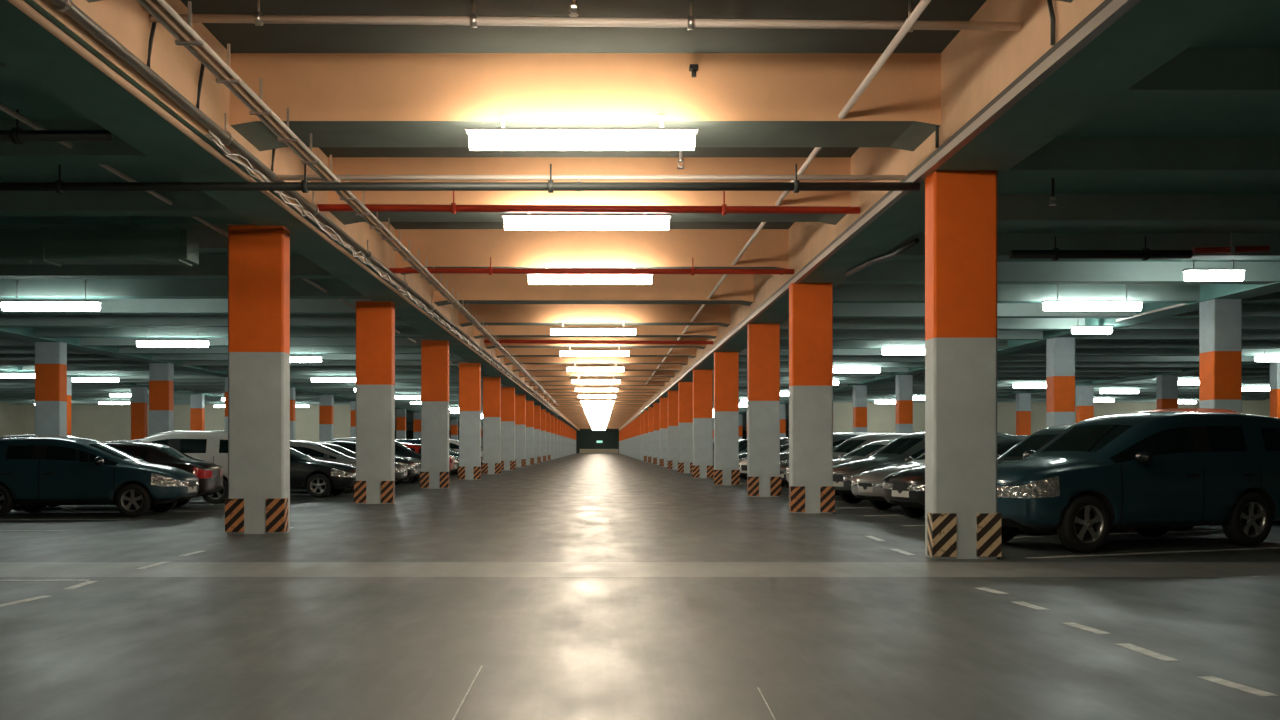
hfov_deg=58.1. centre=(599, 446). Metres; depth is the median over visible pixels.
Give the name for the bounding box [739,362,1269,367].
ceiling beam
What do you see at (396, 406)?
ceiling beam
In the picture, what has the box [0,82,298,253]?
ceiling
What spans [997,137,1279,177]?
ceiling beam
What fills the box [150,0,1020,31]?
ceiling pipe
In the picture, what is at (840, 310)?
ceiling beam
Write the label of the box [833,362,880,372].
ceiling light
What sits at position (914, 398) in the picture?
ceiling light
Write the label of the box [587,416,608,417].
ceiling light
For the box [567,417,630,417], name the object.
ceiling beam
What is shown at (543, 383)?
ceiling beam
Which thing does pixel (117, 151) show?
ceiling beam
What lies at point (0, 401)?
ceiling beam
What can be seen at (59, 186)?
ceiling pipe
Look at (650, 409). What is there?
concrete pillar
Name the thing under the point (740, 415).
concrete pillar
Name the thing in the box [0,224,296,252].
ceiling beam
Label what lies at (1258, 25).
ceiling
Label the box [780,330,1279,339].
ceiling beam
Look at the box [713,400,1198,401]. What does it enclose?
ceiling beam
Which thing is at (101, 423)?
wall
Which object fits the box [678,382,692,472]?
concrete pillar
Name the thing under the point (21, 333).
ceiling beam
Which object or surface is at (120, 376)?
ceiling beam
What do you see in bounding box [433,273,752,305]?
ceiling beam
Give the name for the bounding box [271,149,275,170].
cable
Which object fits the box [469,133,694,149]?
diffuser
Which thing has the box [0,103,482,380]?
conduit
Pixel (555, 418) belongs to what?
concrete pillar
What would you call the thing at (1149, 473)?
car
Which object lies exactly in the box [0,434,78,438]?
car
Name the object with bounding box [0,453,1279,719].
floor
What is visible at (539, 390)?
ceiling beam
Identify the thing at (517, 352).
ceiling beam
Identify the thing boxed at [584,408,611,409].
ceiling light
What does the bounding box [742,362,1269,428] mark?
ceiling beam
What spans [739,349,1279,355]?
ceiling beam
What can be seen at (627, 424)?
concrete pillar
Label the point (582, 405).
diffuser
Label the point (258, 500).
concrete pillar
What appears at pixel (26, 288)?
ceiling beam
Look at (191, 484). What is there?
grille
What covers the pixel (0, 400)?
ceiling beam
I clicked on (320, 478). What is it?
car
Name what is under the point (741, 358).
ceiling beam
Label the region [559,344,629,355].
ceiling light
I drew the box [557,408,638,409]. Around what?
ceiling beam
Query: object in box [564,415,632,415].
ceiling beam
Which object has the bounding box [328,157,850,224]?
ceiling beam
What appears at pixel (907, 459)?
mirror
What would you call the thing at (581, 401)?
diffuser
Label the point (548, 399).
ceiling beam
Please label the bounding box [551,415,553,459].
concrete pillar
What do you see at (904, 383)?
concrete pillar
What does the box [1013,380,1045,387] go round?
ceiling light
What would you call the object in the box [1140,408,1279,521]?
minivan
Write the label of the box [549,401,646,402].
ceiling beam
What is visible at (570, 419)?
ceiling beam
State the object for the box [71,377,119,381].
ceiling light
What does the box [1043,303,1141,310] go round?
diffuser
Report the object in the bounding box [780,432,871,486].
car
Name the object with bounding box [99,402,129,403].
diffuser
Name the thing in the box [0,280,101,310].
ceiling light
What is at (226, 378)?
concrete pillar
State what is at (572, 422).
ceiling beam
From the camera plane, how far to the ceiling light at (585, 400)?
86.08 m
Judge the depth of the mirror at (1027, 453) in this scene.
16.08 m
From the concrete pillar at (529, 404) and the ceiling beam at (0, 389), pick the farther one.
the concrete pillar at (529, 404)
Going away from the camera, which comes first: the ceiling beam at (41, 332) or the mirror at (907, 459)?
the mirror at (907, 459)
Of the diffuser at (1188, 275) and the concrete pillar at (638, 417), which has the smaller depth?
the diffuser at (1188, 275)
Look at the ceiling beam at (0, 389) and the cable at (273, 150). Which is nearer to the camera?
the cable at (273, 150)
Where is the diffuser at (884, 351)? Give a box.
[882,349,924,354]
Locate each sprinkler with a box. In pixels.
[569,0,578,16]
[677,150,684,168]
[1049,178,1056,205]
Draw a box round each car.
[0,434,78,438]
[0,436,198,516]
[13,441,222,510]
[137,430,227,503]
[290,440,355,492]
[290,448,355,497]
[316,441,417,484]
[319,443,406,480]
[331,437,420,480]
[395,439,458,473]
[395,454,420,483]
[399,442,457,470]
[402,444,454,471]
[449,439,482,469]
[449,447,482,466]
[449,455,458,474]
[713,439,746,458]
[739,438,788,477]
[739,443,788,475]
[739,445,781,479]
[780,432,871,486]
[780,445,837,488]
[786,433,909,495]
[833,431,1013,506]
[833,439,895,500]
[851,454,924,509]
[883,436,1027,517]
[997,412,1279,552]
[997,423,1193,535]
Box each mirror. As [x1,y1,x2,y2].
[94,457,103,466]
[905,457,912,462]
[1023,450,1035,458]
[1134,450,1152,464]
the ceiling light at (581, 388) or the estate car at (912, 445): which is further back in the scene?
the ceiling light at (581, 388)
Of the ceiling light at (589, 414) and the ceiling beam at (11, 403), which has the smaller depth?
the ceiling beam at (11, 403)
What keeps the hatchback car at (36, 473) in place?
on the floor
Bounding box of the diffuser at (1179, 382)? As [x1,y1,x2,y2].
[1178,381,1198,384]
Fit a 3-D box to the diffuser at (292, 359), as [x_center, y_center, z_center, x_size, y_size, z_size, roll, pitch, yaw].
[-10.900,-3.073,40.590,2.100,0.174,0.179,0,0,0]
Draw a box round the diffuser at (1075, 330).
[1072,327,1111,333]
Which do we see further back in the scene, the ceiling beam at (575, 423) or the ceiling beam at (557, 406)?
the ceiling beam at (575, 423)
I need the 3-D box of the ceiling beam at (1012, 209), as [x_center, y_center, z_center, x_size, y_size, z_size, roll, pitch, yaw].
[25.365,-3.445,16.610,41.270,0.430,0.420,0,0,0]
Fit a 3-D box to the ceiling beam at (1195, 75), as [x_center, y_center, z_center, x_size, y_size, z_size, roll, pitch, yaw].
[25.365,-3.445,10.610,41.270,0.430,0.420,0,0,0]
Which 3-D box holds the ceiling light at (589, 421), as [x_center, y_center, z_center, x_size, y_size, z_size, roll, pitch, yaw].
[-0.200,-3.533,157.370,2.560,0.454,0.520,0,0,0]
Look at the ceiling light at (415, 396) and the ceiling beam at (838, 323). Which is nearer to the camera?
the ceiling beam at (838, 323)
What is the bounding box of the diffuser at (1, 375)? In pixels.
[0,374,34,377]
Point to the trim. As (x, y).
(581, 450)
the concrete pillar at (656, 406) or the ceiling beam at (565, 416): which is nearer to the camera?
the concrete pillar at (656, 406)
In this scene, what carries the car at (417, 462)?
on the floor
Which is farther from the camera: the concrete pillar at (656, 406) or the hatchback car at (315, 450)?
the concrete pillar at (656, 406)
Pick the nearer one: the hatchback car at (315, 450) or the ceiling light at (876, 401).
the hatchback car at (315, 450)
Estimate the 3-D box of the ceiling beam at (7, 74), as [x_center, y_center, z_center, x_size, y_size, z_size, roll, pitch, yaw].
[-25.575,-3.560,10.270,40.850,0.460,0.420,0,0,0]
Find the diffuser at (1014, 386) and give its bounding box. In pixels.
[1013,385,1045,387]
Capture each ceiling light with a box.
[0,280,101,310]
[0,370,34,377]
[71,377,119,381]
[98,398,129,403]
[109,393,130,396]
[135,327,209,346]
[214,404,224,406]
[290,347,321,361]
[295,404,308,406]
[311,377,355,381]
[395,391,420,398]
[410,401,420,403]
[449,407,458,409]
[465,115,698,149]
[501,203,671,229]
[527,264,652,283]
[550,320,636,334]
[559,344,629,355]
[566,362,624,371]
[571,375,620,382]
[576,384,617,390]
[578,391,615,397]
[580,398,613,402]
[582,403,612,406]
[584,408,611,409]
[585,411,610,412]
[586,413,609,415]
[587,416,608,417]
[588,418,608,419]
[589,421,607,422]
[780,392,788,395]
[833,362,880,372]
[833,380,839,384]
[875,400,895,403]
[881,340,924,354]
[913,397,924,399]
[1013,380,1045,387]
[1042,284,1143,310]
[1071,318,1113,333]
[1094,399,1113,401]
[1100,387,1138,393]
[1178,377,1198,384]
[1178,399,1196,403]
[1182,260,1246,280]
[1242,387,1269,390]
[1254,349,1279,361]
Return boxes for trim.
[580,449,617,452]
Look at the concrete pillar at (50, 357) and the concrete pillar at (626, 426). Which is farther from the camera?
the concrete pillar at (626, 426)
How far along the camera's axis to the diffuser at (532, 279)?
23.28 m
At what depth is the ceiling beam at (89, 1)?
9.43 m
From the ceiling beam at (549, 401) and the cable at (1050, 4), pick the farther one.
the ceiling beam at (549, 401)
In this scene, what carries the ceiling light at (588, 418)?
attached to the ceiling beam at (565, 416)
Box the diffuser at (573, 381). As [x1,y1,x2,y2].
[572,380,619,382]
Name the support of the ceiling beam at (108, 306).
attached to the ceiling at (32, 101)
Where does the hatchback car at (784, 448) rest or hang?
on the floor
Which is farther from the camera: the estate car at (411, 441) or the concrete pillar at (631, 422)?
the concrete pillar at (631, 422)
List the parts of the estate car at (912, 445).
number plate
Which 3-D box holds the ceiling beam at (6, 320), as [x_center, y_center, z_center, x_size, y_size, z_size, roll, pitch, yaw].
[-25.575,-3.560,31.760,40.850,0.460,0.420,0,0,0]
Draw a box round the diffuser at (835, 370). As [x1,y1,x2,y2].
[833,368,879,372]
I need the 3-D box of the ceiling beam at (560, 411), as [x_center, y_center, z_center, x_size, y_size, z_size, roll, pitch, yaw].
[-0.165,-4.085,122.400,8.070,0.870,0.800,0,0,0]
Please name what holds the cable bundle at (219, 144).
hanging from the ceiling pipe at (66, 6)
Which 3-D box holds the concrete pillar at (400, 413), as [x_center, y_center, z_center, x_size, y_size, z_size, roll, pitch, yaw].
[-17.450,-1.010,100.950,0.800,4.620,0.500,0,0,0]
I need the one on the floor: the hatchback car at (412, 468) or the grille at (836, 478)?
the hatchback car at (412, 468)
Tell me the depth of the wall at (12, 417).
89.88 m
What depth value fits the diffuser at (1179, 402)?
79.15 m
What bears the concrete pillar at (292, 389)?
on the floor
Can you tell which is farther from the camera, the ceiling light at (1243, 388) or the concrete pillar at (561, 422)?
the concrete pillar at (561, 422)
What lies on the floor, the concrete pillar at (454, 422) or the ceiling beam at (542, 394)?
the concrete pillar at (454, 422)
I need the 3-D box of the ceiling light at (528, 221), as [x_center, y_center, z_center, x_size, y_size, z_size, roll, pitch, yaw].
[-0.200,-3.533,17.520,2.560,0.454,0.520,0,0,0]
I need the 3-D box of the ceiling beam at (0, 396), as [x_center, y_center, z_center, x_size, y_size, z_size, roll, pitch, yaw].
[-25.575,-3.560,77.810,40.850,0.460,0.420,0,0,0]
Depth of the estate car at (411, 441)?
54.61 m
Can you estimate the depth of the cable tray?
12.13 m
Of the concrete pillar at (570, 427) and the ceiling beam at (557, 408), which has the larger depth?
the concrete pillar at (570, 427)
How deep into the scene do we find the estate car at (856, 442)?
31.31 m
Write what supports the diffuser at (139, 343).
attached to the ceiling light at (140, 343)
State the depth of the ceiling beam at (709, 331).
38.00 m
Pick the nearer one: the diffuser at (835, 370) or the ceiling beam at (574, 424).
the diffuser at (835, 370)
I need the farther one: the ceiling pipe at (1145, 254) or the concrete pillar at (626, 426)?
the concrete pillar at (626, 426)
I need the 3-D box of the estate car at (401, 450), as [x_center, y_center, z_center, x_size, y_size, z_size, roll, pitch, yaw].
[-8.300,0.454,44.200,4.796,1.695,1.786,0,0,0]
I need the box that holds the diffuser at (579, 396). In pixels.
[578,395,615,397]
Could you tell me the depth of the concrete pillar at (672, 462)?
65.50 m
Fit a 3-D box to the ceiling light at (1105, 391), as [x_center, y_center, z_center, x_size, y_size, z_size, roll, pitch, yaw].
[29.000,-3.318,64.217,2.160,0.664,0.205,0,0,0]
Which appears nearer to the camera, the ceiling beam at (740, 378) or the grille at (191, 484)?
the grille at (191, 484)
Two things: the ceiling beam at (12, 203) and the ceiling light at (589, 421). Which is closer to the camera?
the ceiling beam at (12, 203)
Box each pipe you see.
[0,109,111,143]
[0,164,919,192]
[7,0,558,415]
[50,0,560,414]
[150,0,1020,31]
[269,175,905,179]
[317,191,859,214]
[389,257,793,275]
[484,340,712,343]
[1009,236,1192,260]
[1192,233,1269,253]
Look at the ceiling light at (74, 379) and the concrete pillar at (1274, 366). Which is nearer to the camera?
the concrete pillar at (1274, 366)
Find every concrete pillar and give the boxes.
[35,342,66,436]
[67,377,70,435]
[131,387,147,440]
[149,363,173,435]
[190,395,204,429]
[225,225,289,533]
[225,377,227,430]
[290,387,294,439]
[319,395,333,441]
[351,401,355,436]
[354,301,394,503]
[396,409,405,439]
[413,412,420,438]
[420,340,448,488]
[451,419,457,440]
[458,363,480,479]
[482,377,500,473]
[501,387,514,469]
[515,395,525,466]
[526,401,533,464]
[534,405,540,462]
[541,409,545,461]
[546,412,550,460]
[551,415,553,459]
[554,417,557,458]
[558,419,559,457]
[560,421,562,456]
[563,423,564,456]
[565,424,566,455]
[567,425,568,455]
[570,427,571,454]
[623,428,624,454]
[626,426,626,455]
[627,424,628,455]
[629,423,630,456]
[631,422,632,456]
[633,420,634,457]
[635,418,636,458]
[637,416,639,459]
[640,413,643,460]
[644,410,647,461]
[648,407,652,462]
[653,403,659,464]
[659,397,667,466]
[667,391,677,469]
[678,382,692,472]
[692,370,713,477]
[714,352,739,485]
[739,414,741,438]
[747,324,780,496]
[780,404,785,437]
[789,283,834,512]
[853,385,866,432]
[896,375,912,432]
[925,170,1000,558]
[1016,393,1030,435]
[1046,337,1074,427]
[1076,385,1093,422]
[1156,375,1177,409]
[1199,299,1241,412]
[1270,362,1279,417]
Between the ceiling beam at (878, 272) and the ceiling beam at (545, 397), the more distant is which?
the ceiling beam at (545, 397)
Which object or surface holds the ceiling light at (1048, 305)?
hanging from the ceiling at (1258, 25)
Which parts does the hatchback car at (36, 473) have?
number plate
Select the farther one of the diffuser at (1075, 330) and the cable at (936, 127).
the diffuser at (1075, 330)
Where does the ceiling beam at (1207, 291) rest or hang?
attached to the ceiling at (1258, 25)
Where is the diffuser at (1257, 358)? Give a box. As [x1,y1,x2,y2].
[1255,356,1279,361]
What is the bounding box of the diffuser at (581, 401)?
[581,401,613,402]
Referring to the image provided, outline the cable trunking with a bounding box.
[638,0,1140,413]
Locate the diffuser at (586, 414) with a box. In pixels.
[586,414,609,415]
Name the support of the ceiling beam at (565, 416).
attached to the ceiling at (241, 37)
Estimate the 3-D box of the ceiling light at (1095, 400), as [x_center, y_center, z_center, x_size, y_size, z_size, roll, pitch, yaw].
[33.000,-3.318,76.217,2.160,0.664,0.205,0,0,0]
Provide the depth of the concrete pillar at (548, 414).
109.80 m
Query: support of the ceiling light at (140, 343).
hanging from the ceiling at (32, 101)
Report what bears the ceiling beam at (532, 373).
attached to the ceiling at (241, 37)
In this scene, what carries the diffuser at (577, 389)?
attached to the ceiling light at (581, 388)
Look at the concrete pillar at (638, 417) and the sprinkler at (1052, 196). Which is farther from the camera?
the concrete pillar at (638, 417)
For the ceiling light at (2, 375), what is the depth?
49.71 m
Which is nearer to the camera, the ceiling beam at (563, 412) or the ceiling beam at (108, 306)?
the ceiling beam at (108, 306)
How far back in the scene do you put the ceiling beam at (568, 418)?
149.28 m
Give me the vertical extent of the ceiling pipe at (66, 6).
0.345 m
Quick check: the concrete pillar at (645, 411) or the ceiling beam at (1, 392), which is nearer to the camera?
the ceiling beam at (1, 392)
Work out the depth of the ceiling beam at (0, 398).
80.67 m
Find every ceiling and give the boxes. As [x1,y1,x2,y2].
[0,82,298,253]
[180,0,986,228]
[879,0,1279,261]
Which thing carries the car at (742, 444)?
on the floor
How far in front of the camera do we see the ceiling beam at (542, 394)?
81.96 m
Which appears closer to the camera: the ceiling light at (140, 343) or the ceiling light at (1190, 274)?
the ceiling light at (1190, 274)
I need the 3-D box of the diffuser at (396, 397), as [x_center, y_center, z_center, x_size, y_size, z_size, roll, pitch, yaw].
[-12.200,-3.073,71.290,2.100,0.174,0.179,0,0,0]
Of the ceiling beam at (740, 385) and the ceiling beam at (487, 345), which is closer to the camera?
the ceiling beam at (487, 345)
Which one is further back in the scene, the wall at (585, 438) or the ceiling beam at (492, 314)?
the wall at (585, 438)
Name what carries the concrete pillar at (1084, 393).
on the floor
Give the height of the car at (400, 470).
1.434 m
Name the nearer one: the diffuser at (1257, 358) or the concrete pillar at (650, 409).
the diffuser at (1257, 358)
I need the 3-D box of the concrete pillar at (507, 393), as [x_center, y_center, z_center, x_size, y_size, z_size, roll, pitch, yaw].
[-5.155,-1.010,63.985,0.890,4.620,0.430,0,0,0]
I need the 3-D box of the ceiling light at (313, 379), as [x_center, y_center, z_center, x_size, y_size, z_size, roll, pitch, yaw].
[-12.200,-3.318,52.857,2.160,0.664,0.205,0,0,0]
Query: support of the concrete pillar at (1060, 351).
on the floor
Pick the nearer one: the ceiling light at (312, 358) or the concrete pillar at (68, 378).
the ceiling light at (312, 358)
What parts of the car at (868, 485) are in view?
number plate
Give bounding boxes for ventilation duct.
[0,217,198,266]
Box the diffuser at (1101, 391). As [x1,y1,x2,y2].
[1100,390,1138,393]
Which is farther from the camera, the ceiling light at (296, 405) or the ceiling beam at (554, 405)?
the ceiling beam at (554, 405)
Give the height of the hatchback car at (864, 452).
1.509 m
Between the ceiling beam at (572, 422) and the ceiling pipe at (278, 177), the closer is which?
the ceiling pipe at (278, 177)
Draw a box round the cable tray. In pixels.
[137,0,559,405]
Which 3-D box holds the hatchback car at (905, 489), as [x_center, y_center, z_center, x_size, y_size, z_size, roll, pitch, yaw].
[7.251,0.547,20.875,4.254,1.509,2.196,0,0,-20]
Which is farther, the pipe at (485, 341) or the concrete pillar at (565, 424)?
the concrete pillar at (565, 424)
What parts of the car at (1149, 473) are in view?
door handle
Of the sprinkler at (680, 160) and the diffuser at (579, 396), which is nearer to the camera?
the sprinkler at (680, 160)
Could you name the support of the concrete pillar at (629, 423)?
on the floor
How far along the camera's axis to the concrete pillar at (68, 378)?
54.48 m
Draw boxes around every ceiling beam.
[0,0,579,430]
[0,62,30,81]
[0,119,158,163]
[0,191,240,216]
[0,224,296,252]
[0,254,337,278]
[0,279,368,298]
[0,299,371,313]
[0,314,412,326]
[0,327,429,337]
[0,327,482,424]
[0,338,432,346]
[0,347,454,353]
[0,354,463,359]
[0,360,468,365]
[0,366,458,428]
[0,375,489,378]
[0,379,482,382]
[0,383,503,385]
[0,386,505,388]
[0,389,482,390]
[0,391,516,393]
[0,394,517,395]
[0,396,482,397]
[0,398,482,399]
[0,400,527,400]
[0,401,482,402]
[1,371,486,374]
[11,403,482,404]
[22,366,458,370]
[86,0,1072,2]
[230,53,940,150]
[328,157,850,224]
[395,229,788,274]
[395,405,482,405]
[396,406,482,406]
[402,407,482,408]
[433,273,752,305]
[459,304,729,326]
[473,325,716,338]
[485,337,705,348]
[496,348,695,357]
[505,357,687,364]
[512,364,680,371]
[519,371,674,377]
[525,377,668,381]
[530,381,664,386]
[534,386,660,389]
[538,389,656,392]
[541,393,653,395]
[544,396,651,398]
[547,398,648,400]
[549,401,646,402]
[552,403,644,404]
[554,405,642,406]
[556,406,640,408]
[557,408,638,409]
[559,410,637,411]
[560,411,635,412]
[562,412,634,413]
[563,414,633,414]
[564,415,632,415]
[565,416,631,416]
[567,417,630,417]
[568,418,629,418]
[570,419,626,419]
[570,420,626,420]
[571,421,626,421]
[572,422,624,422]
[574,424,623,424]
[575,423,622,423]
[576,425,622,425]
[619,0,1257,430]
[713,281,1279,419]
[713,368,1269,371]
[713,372,1269,376]
[713,377,1269,379]
[713,380,1269,383]
[713,384,1269,386]
[713,387,1198,389]
[713,390,1269,391]
[713,392,1269,394]
[713,395,1269,396]
[713,397,1269,398]
[713,399,1265,399]
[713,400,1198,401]
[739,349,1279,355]
[739,356,1255,361]
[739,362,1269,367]
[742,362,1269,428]
[745,340,1279,348]
[780,318,1279,329]
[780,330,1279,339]
[833,284,1279,302]
[833,303,1279,317]
[841,262,1279,283]
[885,233,1279,259]
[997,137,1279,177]
[997,194,1279,225]
[1106,48,1279,103]
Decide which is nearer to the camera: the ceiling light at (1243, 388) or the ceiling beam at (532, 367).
the ceiling beam at (532, 367)
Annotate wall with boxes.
[0,403,24,437]
[25,405,350,441]
[395,429,788,452]
[833,402,1198,435]
[1242,399,1269,416]
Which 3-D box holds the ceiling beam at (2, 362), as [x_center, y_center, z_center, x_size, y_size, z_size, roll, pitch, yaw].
[-25.575,-3.560,47.110,40.850,0.460,0.420,0,0,0]
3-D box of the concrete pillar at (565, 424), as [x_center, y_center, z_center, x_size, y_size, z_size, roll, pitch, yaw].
[-5.155,-1.010,165.200,0.830,4.620,0.400,0,0,0]
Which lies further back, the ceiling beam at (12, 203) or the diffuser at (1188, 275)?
the diffuser at (1188, 275)
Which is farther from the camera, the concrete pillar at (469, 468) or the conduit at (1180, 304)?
the concrete pillar at (469, 468)
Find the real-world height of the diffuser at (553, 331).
0.174 m
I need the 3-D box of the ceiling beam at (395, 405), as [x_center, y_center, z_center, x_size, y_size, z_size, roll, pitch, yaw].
[-25.575,-3.560,93.160,40.850,0.460,0.420,0,0,0]
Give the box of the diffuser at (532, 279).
[528,275,651,283]
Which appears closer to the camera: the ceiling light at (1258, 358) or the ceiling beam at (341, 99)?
the ceiling beam at (341, 99)
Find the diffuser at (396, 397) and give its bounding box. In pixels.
[395,396,419,398]
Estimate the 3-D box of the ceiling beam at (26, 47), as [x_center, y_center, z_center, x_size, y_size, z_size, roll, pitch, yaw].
[-4.675,-3.990,108.000,0.950,1.360,260.000,0,0,0]
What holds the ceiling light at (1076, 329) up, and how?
hanging from the ceiling at (1258, 25)
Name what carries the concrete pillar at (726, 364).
on the floor
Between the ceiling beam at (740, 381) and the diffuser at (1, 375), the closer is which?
the diffuser at (1, 375)
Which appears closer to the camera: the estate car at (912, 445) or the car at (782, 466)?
the estate car at (912, 445)
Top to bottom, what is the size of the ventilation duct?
0.770 m
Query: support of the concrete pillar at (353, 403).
on the floor
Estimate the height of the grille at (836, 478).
0.237 m
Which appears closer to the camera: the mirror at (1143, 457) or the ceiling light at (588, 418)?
the mirror at (1143, 457)
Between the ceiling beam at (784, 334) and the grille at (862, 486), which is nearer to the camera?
the grille at (862, 486)
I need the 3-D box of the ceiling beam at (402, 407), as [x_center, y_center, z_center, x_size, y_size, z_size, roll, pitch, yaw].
[-25.575,-3.560,99.300,40.850,0.460,0.420,0,0,0]
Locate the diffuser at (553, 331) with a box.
[551,329,635,334]
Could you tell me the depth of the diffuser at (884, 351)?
37.14 m
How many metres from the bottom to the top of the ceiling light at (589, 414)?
0.454 m
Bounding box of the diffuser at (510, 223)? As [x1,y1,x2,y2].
[504,217,668,229]
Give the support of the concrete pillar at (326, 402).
on the floor
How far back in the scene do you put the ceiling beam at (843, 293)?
25.40 m
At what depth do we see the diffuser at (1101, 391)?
64.16 m
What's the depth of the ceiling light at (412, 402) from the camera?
80.41 m
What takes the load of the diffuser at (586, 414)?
attached to the ceiling light at (589, 414)
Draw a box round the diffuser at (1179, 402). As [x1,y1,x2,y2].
[1178,401,1195,403]
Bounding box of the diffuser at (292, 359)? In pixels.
[290,357,321,361]
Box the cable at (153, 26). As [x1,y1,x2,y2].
[146,22,156,67]
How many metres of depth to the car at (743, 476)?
45.42 m
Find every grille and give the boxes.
[188,481,195,488]
[833,475,842,482]
[859,483,871,489]
[893,484,907,492]
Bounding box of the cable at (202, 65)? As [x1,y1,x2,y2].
[196,63,204,108]
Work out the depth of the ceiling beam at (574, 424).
189.12 m
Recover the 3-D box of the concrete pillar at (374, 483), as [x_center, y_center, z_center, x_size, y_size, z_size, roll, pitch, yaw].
[-5.155,-1.010,26.385,0.890,4.620,0.430,0,0,0]
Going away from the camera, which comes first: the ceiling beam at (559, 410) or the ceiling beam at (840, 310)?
the ceiling beam at (840, 310)
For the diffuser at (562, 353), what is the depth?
41.78 m
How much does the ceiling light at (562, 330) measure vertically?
0.454 m
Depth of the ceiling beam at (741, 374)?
52.40 m
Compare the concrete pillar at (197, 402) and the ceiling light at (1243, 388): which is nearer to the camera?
the ceiling light at (1243, 388)
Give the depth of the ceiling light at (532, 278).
23.28 m
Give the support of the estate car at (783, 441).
on the floor
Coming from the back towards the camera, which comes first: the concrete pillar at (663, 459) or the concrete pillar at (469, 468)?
the concrete pillar at (663, 459)
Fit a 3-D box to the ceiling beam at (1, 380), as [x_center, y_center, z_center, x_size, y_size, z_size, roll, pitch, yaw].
[-25.575,-3.560,59.390,40.850,0.460,0.420,0,0,0]
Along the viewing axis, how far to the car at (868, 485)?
22.93 m
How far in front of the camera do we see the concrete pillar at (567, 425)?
174.19 m
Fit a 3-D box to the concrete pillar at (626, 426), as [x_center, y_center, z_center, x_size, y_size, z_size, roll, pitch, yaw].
[4.280,-0.960,172.500,0.800,4.520,0.400,0,0,0]
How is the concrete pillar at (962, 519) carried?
on the floor
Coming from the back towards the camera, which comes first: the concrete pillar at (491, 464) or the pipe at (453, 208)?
the concrete pillar at (491, 464)
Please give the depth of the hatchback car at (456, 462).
49.56 m
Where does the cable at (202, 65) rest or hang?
attached to the ceiling beam at (26, 47)
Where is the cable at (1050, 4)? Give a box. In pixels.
[1047,0,1054,45]
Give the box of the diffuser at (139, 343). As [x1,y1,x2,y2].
[137,341,208,346]
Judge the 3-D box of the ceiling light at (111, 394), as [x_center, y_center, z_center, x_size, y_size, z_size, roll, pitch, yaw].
[-28.000,-3.318,68.207,2.160,0.664,0.205,0,0,0]
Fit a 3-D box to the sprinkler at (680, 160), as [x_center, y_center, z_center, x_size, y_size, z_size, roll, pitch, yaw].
[1.000,-3.670,14.200,0.090,0.460,0.090,0,0,0]
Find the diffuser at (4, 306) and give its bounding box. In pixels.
[1,303,100,310]
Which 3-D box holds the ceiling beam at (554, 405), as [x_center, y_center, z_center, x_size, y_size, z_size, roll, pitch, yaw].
[-0.165,-4.085,104.600,8.070,0.870,0.800,0,0,0]
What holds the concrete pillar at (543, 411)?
on the floor
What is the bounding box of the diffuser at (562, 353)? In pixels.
[560,351,628,355]
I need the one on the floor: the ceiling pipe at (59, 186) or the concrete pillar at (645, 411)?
the concrete pillar at (645, 411)
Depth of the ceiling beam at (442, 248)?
23.60 m
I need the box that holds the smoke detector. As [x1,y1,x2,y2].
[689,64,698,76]
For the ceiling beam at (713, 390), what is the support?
attached to the ceiling at (1258, 25)
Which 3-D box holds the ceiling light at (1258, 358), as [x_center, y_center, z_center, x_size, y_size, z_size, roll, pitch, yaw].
[24.000,-3.318,40.217,2.160,0.664,0.205,0,0,0]
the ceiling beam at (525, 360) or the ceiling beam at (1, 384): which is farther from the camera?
the ceiling beam at (1, 384)
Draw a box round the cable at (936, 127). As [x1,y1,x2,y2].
[935,126,938,147]
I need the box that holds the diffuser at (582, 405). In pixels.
[582,405,612,406]
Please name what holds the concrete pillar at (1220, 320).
on the floor
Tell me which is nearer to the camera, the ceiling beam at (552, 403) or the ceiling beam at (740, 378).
the ceiling beam at (740, 378)
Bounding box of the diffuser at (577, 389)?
[576,388,617,390]
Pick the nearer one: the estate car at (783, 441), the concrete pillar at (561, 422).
the estate car at (783, 441)
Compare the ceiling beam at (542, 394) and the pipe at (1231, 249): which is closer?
the pipe at (1231, 249)
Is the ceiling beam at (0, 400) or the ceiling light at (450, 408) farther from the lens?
the ceiling light at (450, 408)
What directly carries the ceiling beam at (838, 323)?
attached to the ceiling at (1258, 25)
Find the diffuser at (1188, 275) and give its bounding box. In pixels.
[1184,271,1243,280]
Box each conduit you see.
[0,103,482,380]
[646,0,930,383]
[1116,303,1185,320]
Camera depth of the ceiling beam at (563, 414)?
130.90 m
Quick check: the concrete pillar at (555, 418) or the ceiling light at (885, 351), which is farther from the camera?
the concrete pillar at (555, 418)
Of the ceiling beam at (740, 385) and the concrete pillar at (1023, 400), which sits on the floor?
the concrete pillar at (1023, 400)
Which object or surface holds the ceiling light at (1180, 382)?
hanging from the ceiling at (1258, 25)
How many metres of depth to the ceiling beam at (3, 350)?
40.76 m
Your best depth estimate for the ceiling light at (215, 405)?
86.54 m
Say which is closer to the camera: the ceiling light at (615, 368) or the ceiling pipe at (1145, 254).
the ceiling pipe at (1145, 254)
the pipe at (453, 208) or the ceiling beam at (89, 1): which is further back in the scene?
the pipe at (453, 208)
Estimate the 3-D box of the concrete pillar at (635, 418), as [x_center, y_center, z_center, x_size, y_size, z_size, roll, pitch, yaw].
[4.280,-0.960,128.000,0.800,4.520,0.400,0,0,0]
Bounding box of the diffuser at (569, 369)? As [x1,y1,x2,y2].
[567,367,623,371]
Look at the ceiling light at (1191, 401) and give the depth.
79.15 m
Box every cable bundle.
[205,131,512,377]
[845,238,919,275]

